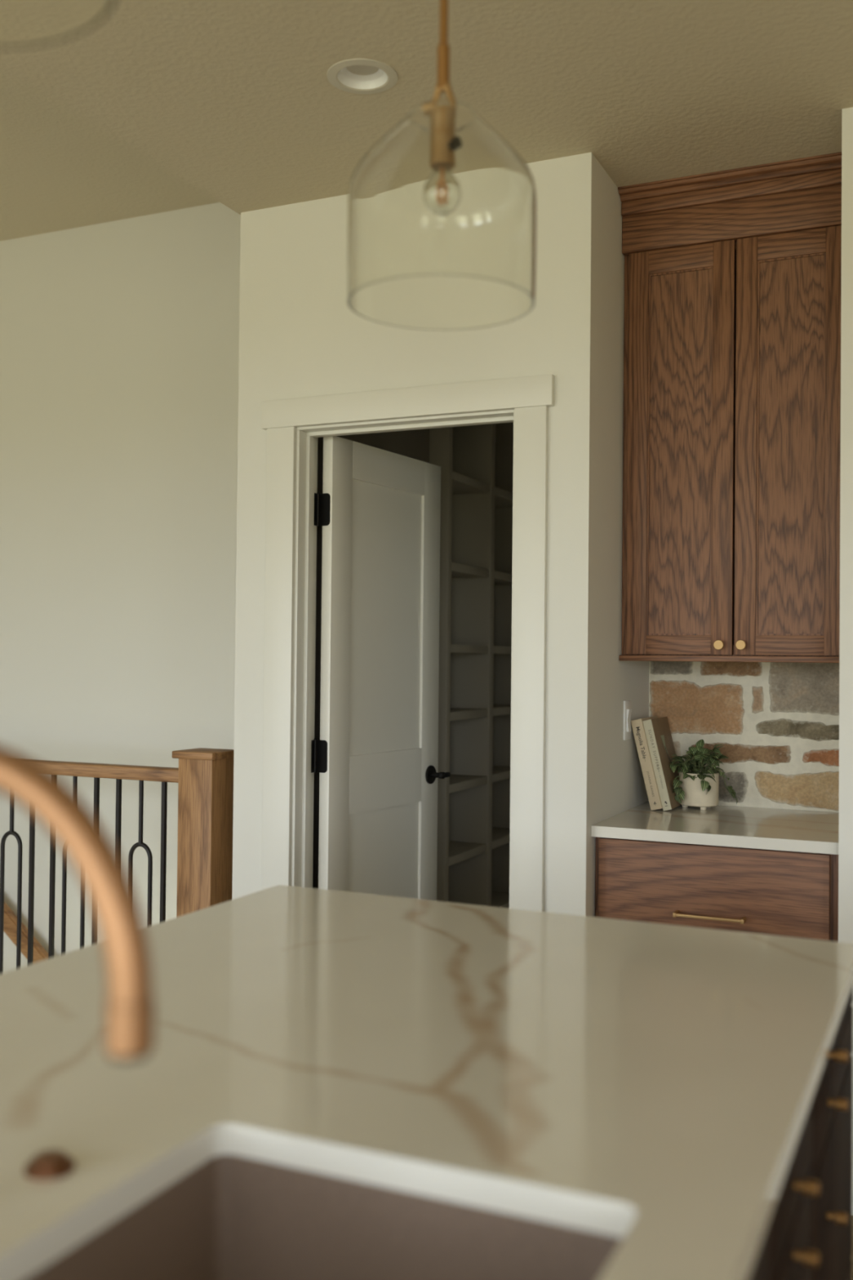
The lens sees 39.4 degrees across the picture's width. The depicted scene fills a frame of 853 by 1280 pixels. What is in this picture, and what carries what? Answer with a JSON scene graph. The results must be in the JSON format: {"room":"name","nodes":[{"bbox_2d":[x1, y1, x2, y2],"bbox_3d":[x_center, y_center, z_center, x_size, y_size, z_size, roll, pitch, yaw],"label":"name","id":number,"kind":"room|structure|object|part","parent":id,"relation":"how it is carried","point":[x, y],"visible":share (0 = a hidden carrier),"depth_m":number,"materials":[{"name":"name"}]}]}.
{"room":"kitchen","nodes":[
{"label":"kitchen","id":0,"kind":"room"},
{"bbox_2d":[0,66,219,241],"bbox_3d":[-3.447,-1.988,2.220,4.117,0.120,7.520,0,-1,24],"label":"ceiling","id":1,"kind":"structure","parent":0,"point":[60,170],"depth_m":4.78,"materials":[{"name":"beige paint"}]},
{"bbox_2d":[0,202,240,973],"bbox_3d":[-1.988,1.040,5.560,4.028,6.000,0.120,0,-1,24],"label":"wall","id":2,"kind":"structure","parent":0,"point":[119,340],"depth_m":5.24,"materials":[{"name":"white paint"}]},
{"bbox_2d":[3,902,48,963],"bbox_3d":[-1.712,1.415,5.311,2.942,2.347,0.092,0,-1,24],"label":"wall handrail","id":3,"kind":"object","parent":2,"relation":"attached to","point":[10,919],"visible":0.04,"depth_m":5.32,"materials":[{"name":"brown wood"}]},
{"bbox_2d":[312,430,411,888],"bbox_3d":[-0.311,0.148,4.240,0.112,2.974,0.931,0,-1,24],"label":"wall","id":4,"kind":"structure","parent":0,"point":[399,442],"depth_m":4.00,"materials":[{"name":"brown paint"}]},
{"bbox_2d":[411,428,429,462],"bbox_3d":[0.072,0.069,5.348,0.330,2.774,1.400,0,-1,24],"label":"wall","id":5,"kind":"structure","parent":0,"point":[420,437],"depth_m":4.74,"materials":[{"name":"brown paint"}]},
{"bbox_2d":[0,0,852,214],"bbox_3d":[1.128,-1.640,0.905,5.503,0.526,8.920,0,-1,24],"label":"ceiling","id":6,"kind":"structure","parent":0,"point":[236,100],"depth_m":2.88,"materials":[{"name":"beige paint"}]},
{"bbox_2d":[0,0,115,48],"bbox_3d":[-0.363,-0.950,0.887,0.275,0.885,0.275,0,-1,24],"label":"pendant lamp","id":7,"kind":"object","parent":6,"relation":"hanging from","point":[23,23],"visible":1,"depth_m":1.01,"materials":[{"name":"clear glass"}]},
{"bbox_2d":[326,57,398,93],"bbox_3d":[-0.154,-1.369,2.869,0.172,0.030,0.172,0,-1,24],"label":"recessed light","id":8,"kind":"object","parent":6,"relation":"in","point":[359,75],"visible":0.98,"depth_m":2.89,"materials":[{"name":"beige"}]},
{"bbox_2d":[346,0,536,329],"bbox_3d":[0.026,-0.932,1.744,0.275,0.885,0.275,0,-1,24],"label":"pendant lamp","id":9,"kind":"object","parent":6,"relation":"hanging from","point":[442,209],"visible":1,"depth_m":1.64,"materials":[{"name":"clear glass"}]},
{"bbox_3d":[0.023,-0.629,1.739,0.275,0.278,0.275,0,-1,24],"label":"lamp shade","id":10,"kind":"part","parent":9,"relation":"part of","materials":[{"name":"clear glass"}]},
{"bbox_3d":[0.027,-1.081,1.746,0.018,0.549,0.018,0,-1,24],"label":"rod","id":11,"kind":"part","parent":9,"relation":"part of","materials":[{"name":"gold metal"}]},
{"bbox_2d":[231,106,852,1215],"bbox_3d":[2.068,0.052,2.974,5.492,2.774,0.817,0,-1,24],"label":"wall","id":12,"kind":"structure","parent":0,"point":[300,335],"depth_m":3.34,"materials":[{"name":"white paint"}]},
{"bbox_2d":[314,435,450,900],"bbox_3d":[-0.132,0.392,4.010,0.101,2.059,0.698,0,-1,32],"label":"door","id":13,"kind":"structure","parent":12,"relation":"in","point":[379,510],"depth_m":3.97,"materials":[{"name":"white paint"}]},
{"bbox_3d":[-0.153,0.879,4.016,0.018,0.640,0.466,0,-1,30],"label":"panel","id":14,"kind":"part","parent":13,"relation":"part of","materials":[{"name":"white paint"}]},
{"bbox_3d":[-0.143,-0.070,4.031,0.018,0.907,0.466,0,-1,30],"label":"panel","id":15,"kind":"part","parent":13,"relation":"part of","materials":[{"name":"white paint"}]},
{"bbox_3d":[0.053,0.482,4.259,0.053,0.025,0.062,0,-1,30],"label":"handle","id":16,"kind":"part","parent":13,"relation":"part of","materials":[{"name":"black metal"}]},
{"bbox_2d":[261,373,554,911],"bbox_3d":[-0.064,0.345,3.538,0.943,2.164,0.139,0,-1,24],"label":"door frame","id":17,"kind":"structure","parent":12,"relation":"attached to","point":[293,426],"depth_m":3.58,"materials":[{"name":"white paint"}]},
{"bbox_3d":[-0.359,0.365,3.727,0.003,0.102,0.036,0,-1,24],"label":"hinge plate","id":18,"kind":"part","parent":17,"relation":"part of","materials":[{"name":"black metal"}]},
{"bbox_3d":[-0.351,-0.411,3.740,0.003,0.102,0.036,0,-1,24],"label":"hinge plate","id":19,"kind":"part","parent":17,"relation":"part of","materials":[{"name":"black metal"}]},
{"bbox_2d":[598,168,649,822],"bbox_3d":[0.919,0.064,4.452,0.114,2.774,2.331,0,-1,24],"label":"wall","id":20,"kind":"structure","parent":0,"point":[621,783],"depth_m":3.50,"materials":[{"name":"white paint"}]},
{"bbox_2d":[623,700,631,740],"bbox_3d":[0.616,0.244,3.631,0.013,0.119,0.070,0,-1,24],"label":"light switch","id":21,"kind":"object","parent":20,"relation":"attached to","point":[627,704],"visible":1,"depth_m":3.62,"materials":[{"name":"white plastic"}]},
{"bbox_2d":[617,151,841,662],"bbox_3d":[0.946,-0.635,3.576,0.652,1.402,0.431,0,-1,24],"label":"upper cabinet","id":22,"kind":"object","parent":20,"relation":"attached to","point":[731,445],"visible":0.88,"depth_m":3.43,"materials":[{"name":"brown wood"}]},
{"bbox_3d":[0.741,0.015,3.496,0.191,0.056,0.020,0,-1,24],"label":"rail","id":23,"kind":"part","parent":22,"relation":"part of","materials":[{"name":"brown wood"}]},
{"bbox_3d":[0.749,-0.551,3.509,0.207,1.088,0.010,0,-1,24],"label":"door","id":24,"kind":"part","parent":22,"relation":"part of","materials":[{"name":"brown wood"}]},
{"bbox_3d":[0.753,-1.124,3.514,0.191,0.069,0.020,0,-1,24],"label":"rail","id":25,"kind":"part","parent":22,"relation":"part of","materials":[{"name":"brown wood"}]},
{"bbox_3d":[0.843,0.014,3.425,0.029,0.029,0.026,0,-1,24],"label":"knob","id":26,"kind":"part","parent":22,"relation":"part of","materials":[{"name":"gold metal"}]},
{"bbox_3d":[0.880,-1.325,3.427,0.652,0.029,0.081,0,-1,24],"label":"crown moulding","id":27,"kind":"part","parent":22,"relation":"part of","materials":[{"name":"brown wood"}]},
{"bbox_3d":[0.948,0.058,3.584,0.652,0.017,0.368,0,-1,24],"label":"moulding","id":28,"kind":"part","parent":22,"relation":"part of","materials":[{"name":"brown wood"}]},
{"bbox_3d":[0.888,-1.290,3.444,0.652,0.041,0.042,0,-1,24],"label":"band moulding","id":29,"kind":"part","parent":22,"relation":"part of","materials":[{"name":"brown wood"}]},
{"bbox_3d":[0.900,0.014,3.399,0.029,0.029,0.026,0,-1,24],"label":"knob","id":30,"kind":"part","parent":22,"relation":"part of","materials":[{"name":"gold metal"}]},
{"bbox_3d":[1.028,0.015,3.366,0.187,0.056,0.020,0,-1,24],"label":"rail","id":31,"kind":"part","parent":22,"relation":"part of","materials":[{"name":"brown wood"}]},
{"bbox_3d":[1.035,-0.550,3.379,0.203,1.088,0.010,0,-1,24],"label":"door","id":32,"kind":"part","parent":22,"relation":"part of","materials":[{"name":"brown wood"}]},
{"bbox_3d":[1.039,-1.123,3.384,0.187,0.069,0.020,0,-1,24],"label":"rail","id":33,"kind":"part","parent":22,"relation":"part of","materials":[{"name":"brown wood"}]},
{"bbox_2d":[648,661,839,812],"bbox_3d":[1.052,0.055,3.813,0.656,2.774,0.129,0,-1,24],"label":"stone wall","id":34,"kind":"structure","parent":0,"point":[776,724],"depth_m":3.74,"materials":[{"name":"stone"}]},
{"bbox_2d":[851,1215,852,1279],"bbox_3d":[-0.682,1.491,1.652,9.400,0.200,8.900,0,-1,24],"label":"floor","id":35,"kind":"structure","parent":0,"point":[852,1215],"depth_m":2.78,"materials":[{"name":"brown wood"}]},
{"bbox_2d":[0,747,234,973],"bbox_3d":[-2.253,0.889,4.589,3.507,1.064,0.158,0,-1,24],"label":"balustrade","id":36,"kind":"object","parent":35,"relation":"on","point":[204,777],"visible":0.57,"depth_m":3.92,"materials":[{"name":"brown wood"}]},
{"bbox_3d":[-2.313,0.445,4.627,3.364,0.043,0.066,0,-1,24],"label":"handrail","id":37,"kind":"part","parent":36,"relation":"part of","materials":[{"name":"brown wood"}]},
{"bbox_3d":[-0.727,0.903,3.898,0.131,1.045,0.130,0,-1,24],"label":"newel post","id":38,"kind":"part","parent":36,"relation":"part of","materials":[{"name":"brown wood"}]},
{"bbox_2d":[429,422,513,908],"bbox_3d":[0.158,0.087,5.300,0.304,2.740,1.015,0,-1,24],"label":"pantry shelving","id":39,"kind":"object","parent":35,"relation":"on","point":[476,462],"visible":0.4,"depth_m":5.24,"materials":[{"name":"beige paint"}]},
{"bbox_3d":[0.047,0.902,5.057,0.280,0.034,0.430,0,-1,24],"label":"shelf","id":40,"kind":"part","parent":39,"relation":"part of","materials":[{"name":"beige paint"}]},
{"bbox_3d":[0.050,0.607,5.061,0.280,0.034,0.430,0,-1,24],"label":"shelf","id":41,"kind":"part","parent":39,"relation":"part of","materials":[{"name":"beige paint"}]},
{"bbox_3d":[0.053,0.314,5.066,0.280,0.034,0.430,0,-1,24],"label":"shelf","id":42,"kind":"part","parent":39,"relation":"part of","materials":[{"name":"beige paint"}]},
{"bbox_3d":[0.056,0.037,5.070,0.280,0.034,0.430,0,-1,24],"label":"shelf","id":43,"kind":"part","parent":39,"relation":"part of","materials":[{"name":"beige paint"}]},
{"bbox_3d":[0.059,-0.296,5.076,0.280,0.034,0.430,0,-1,24],"label":"shelf","id":44,"kind":"part","parent":39,"relation":"part of","materials":[{"name":"beige paint"}]},
{"bbox_3d":[0.063,-0.668,5.082,0.280,0.034,0.430,0,-1,24],"label":"shelf","id":45,"kind":"part","parent":39,"relation":"part of","materials":[{"name":"beige paint"}]},
{"bbox_3d":[0.246,1.218,5.496,0.280,0.034,0.445,0,-1,24],"label":"shelf","id":46,"kind":"part","parent":39,"relation":"part of","materials":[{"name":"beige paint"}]},
{"bbox_3d":[0.252,0.616,5.505,0.280,0.034,0.445,0,-1,24],"label":"shelf","id":47,"kind":"part","parent":39,"relation":"part of","materials":[{"name":"beige paint"}]},
{"bbox_3d":[0.249,0.911,5.501,0.280,0.034,0.445,0,-1,24],"label":"shelf","id":48,"kind":"part","parent":39,"relation":"part of","materials":[{"name":"beige paint"}]},
{"bbox_3d":[0.255,0.323,5.510,0.280,0.034,0.445,0,-1,24],"label":"shelf","id":49,"kind":"part","parent":39,"relation":"part of","materials":[{"name":"beige paint"}]},
{"bbox_3d":[0.257,0.046,5.514,0.280,0.034,0.445,0,-1,24],"label":"shelf","id":50,"kind":"part","parent":39,"relation":"part of","materials":[{"name":"beige paint"}]},
{"bbox_3d":[0.261,-0.287,5.519,0.280,0.034,0.445,0,-1,24],"label":"shelf","id":51,"kind":"part","parent":39,"relation":"part of","materials":[{"name":"beige paint"}]},
{"bbox_3d":[0.265,-0.659,5.525,0.280,0.034,0.445,0,-1,24],"label":"shelf","id":52,"kind":"part","parent":39,"relation":"part of","materials":[{"name":"beige paint"}]},
{"bbox_2d":[595,836,838,942],"bbox_3d":[0.880,0.993,3.440,0.652,0.884,0.671,0,-1,24],"label":"base cabinet","id":53,"kind":"object","parent":35,"relation":"on","point":[775,892],"visible":0.33,"depth_m":3.17,"materials":[{"name":"brown wood"}]},
{"bbox_3d":[0.751,0.735,3.158,0.186,0.012,0.041,0,-1,24],"label":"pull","id":54,"kind":"part","parent":53,"relation":"part of","materials":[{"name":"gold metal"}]},
{"bbox_2d":[591,800,839,854],"bbox_3d":[0.888,0.536,3.457,0.653,0.030,0.653,0,-1,24],"label":"countertop","id":55,"kind":"structure","parent":53,"relation":"on","point":[745,827],"depth_m":3.29,"materials":[{"name":"stone"}]},
{"bbox_2d":[631,715,662,810],"bbox_3d":[0.718,0.383,3.745,0.099,0.280,0.215,0,-1,24],"label":"cookbook","id":56,"kind":"object","parent":55,"relation":"on","point":[637,726],"visible":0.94,"depth_m":3.65,"materials":[{"name":"beige paper"}]},
{"bbox_2d":[642,716,681,810],"bbox_3d":[0.750,0.384,3.738,0.092,0.278,0.215,0,-1,24],"label":"cookbook","id":57,"kind":"object","parent":55,"relation":"on","point":[658,733],"visible":0.98,"depth_m":3.66,"materials":[{"name":"beige paper"}]},
{"bbox_2d":[669,738,737,809],"bbox_3d":[0.847,0.415,3.712,0.200,0.218,0.187,1,-1,-8],"label":"potted plant","id":58,"kind":"object","parent":55,"relation":"on","point":[695,787],"visible":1,"depth_m":3.67,"materials":[{"name":"green plant"}]},
{"bbox_3d":[0.851,0.464,3.715,0.121,0.102,0.121,0,-1,24],"label":"pot","id":59,"kind":"part","parent":58,"relation":"part of","materials":[{"name":"ceramic"}]},
{"bbox_2d":[747,985,852,1279],"bbox_3d":[-0.142,0.945,1.050,0.839,0.884,2.270,0,-1,24],"label":"kitchen island","id":60,"kind":"object","parent":35,"relation":"on","point":[807,1235],"visible":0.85,"depth_m":1.51,"materials":[{"name":"brown wood"}]},
{"bbox_2d":[0,884,852,1279],"bbox_3d":[-0.274,0.487,1.112,1.103,0.030,2.316,0,-1,24],"label":"island countertop","id":61,"kind":"structure","parent":60,"relation":"on","point":[651,1086],"depth_m":1.33,"materials":[{"name":"stone"}]},
{"bbox_2d":[24,1150,75,1180],"bbox_3d":[-0.335,0.465,1.058,0.043,0.012,0.043,0,-1,24],"label":"switch","id":62,"kind":"object","parent":61,"relation":"on","point":[48,1164],"visible":1,"depth_m":1.05,"materials":[{"name":"brown metal"}]},
{"bbox_2d":[0,746,154,1062],"bbox_3d":[-0.326,0.267,0.785,0.327,0.400,0.084,0,-1,24],"label":"kitchen faucet","id":63,"kind":"object","parent":61,"relation":"on","point":[129,1008],"visible":1,"depth_m":0.74,"materials":[{"name":"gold metal"}]},
{"bbox_2d":[25,1154,622,1279],"bbox_3d":[-0.170,0.618,0.736,0.461,0.248,0.802,0,-1,24],"label":"sink","id":64,"kind":"object","parent":61,"relation":"in","point":[231,1217],"visible":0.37,"depth_m":1.10,"materials":[{"name":"ceramic"}]},
{"bbox_3d":[0.213,0.888,0.901,0.020,0.740,0.450,0,-1,24],"label":"door","id":65,"kind":"part","parent":60,"relation":"part of","materials":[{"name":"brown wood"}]},
{"bbox_3d":[0.383,0.572,1.273,0.020,0.093,0.335,0,-1,24],"label":"drawer","id":66,"kind":"part","parent":60,"relation":"part of","materials":[{"name":"brown wood"}]},
{"bbox_3d":[0.382,0.663,1.271,0.020,0.075,0.335,0,-1,24],"label":"drawer","id":67,"kind":"part","parent":60,"relation":"part of","materials":[{"name":"brown wood"}]},
{"bbox_3d":[0.380,0.842,1.268,0.020,0.268,0.335,0,-1,24],"label":"drawer","id":68,"kind":"part","parent":60,"relation":"part of","materials":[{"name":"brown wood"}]},
{"bbox_3d":[0.404,0.656,1.264,0.024,0.015,0.015,0,-1,24],"label":"knob","id":69,"kind":"part","parent":60,"relation":"part of","materials":[{"name":"gold metal"}]},
{"bbox_3d":[0.405,0.582,1.265,0.024,0.015,0.015,0,-1,24],"label":"knob","id":70,"kind":"part","parent":60,"relation":"part of","materials":[{"name":"gold metal"}]},
{"bbox_3d":[0.566,0.825,1.676,0.020,0.318,0.540,0,-1,24],"label":"drawer","id":71,"kind":"part","parent":60,"relation":"part of","materials":[{"name":"brown wood"}]},
{"bbox_3d":[0.568,0.622,1.679,0.020,0.073,0.540,0,-1,24],"label":"drawer","id":72,"kind":"part","parent":60,"relation":"part of","materials":[{"name":"brown wood"}]},
{"bbox_3d":[0.568,0.556,1.680,0.020,0.045,0.540,0,-1,24],"label":"drawer","id":73,"kind":"part","parent":60,"relation":"part of","materials":[{"name":"brown wood"}]},
{"bbox_3d":[0.542,0.762,1.570,0.024,0.015,0.015,0,-1,24],"label":"knob","id":74,"kind":"part","parent":60,"relation":"part of","materials":[{"name":"gold metal"}]},
{"bbox_3d":[0.544,0.613,1.573,0.024,0.015,0.015,0,-1,24],"label":"knob","id":75,"kind":"part","parent":60,"relation":"part of","materials":[{"name":"gold metal"}]},
{"bbox_3d":[0.545,0.550,1.574,0.024,0.015,0.015,0,-1,24],"label":"knob","id":76,"kind":"part","parent":60,"relation":"part of","materials":[{"name":"gold metal"}]},
{"bbox_3d":[0.562,1.132,1.671,0.020,0.283,0.540,0,-1,24],"label":"drawer","id":77,"kind":"part","parent":60,"relation":"part of","materials":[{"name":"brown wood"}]}
]}

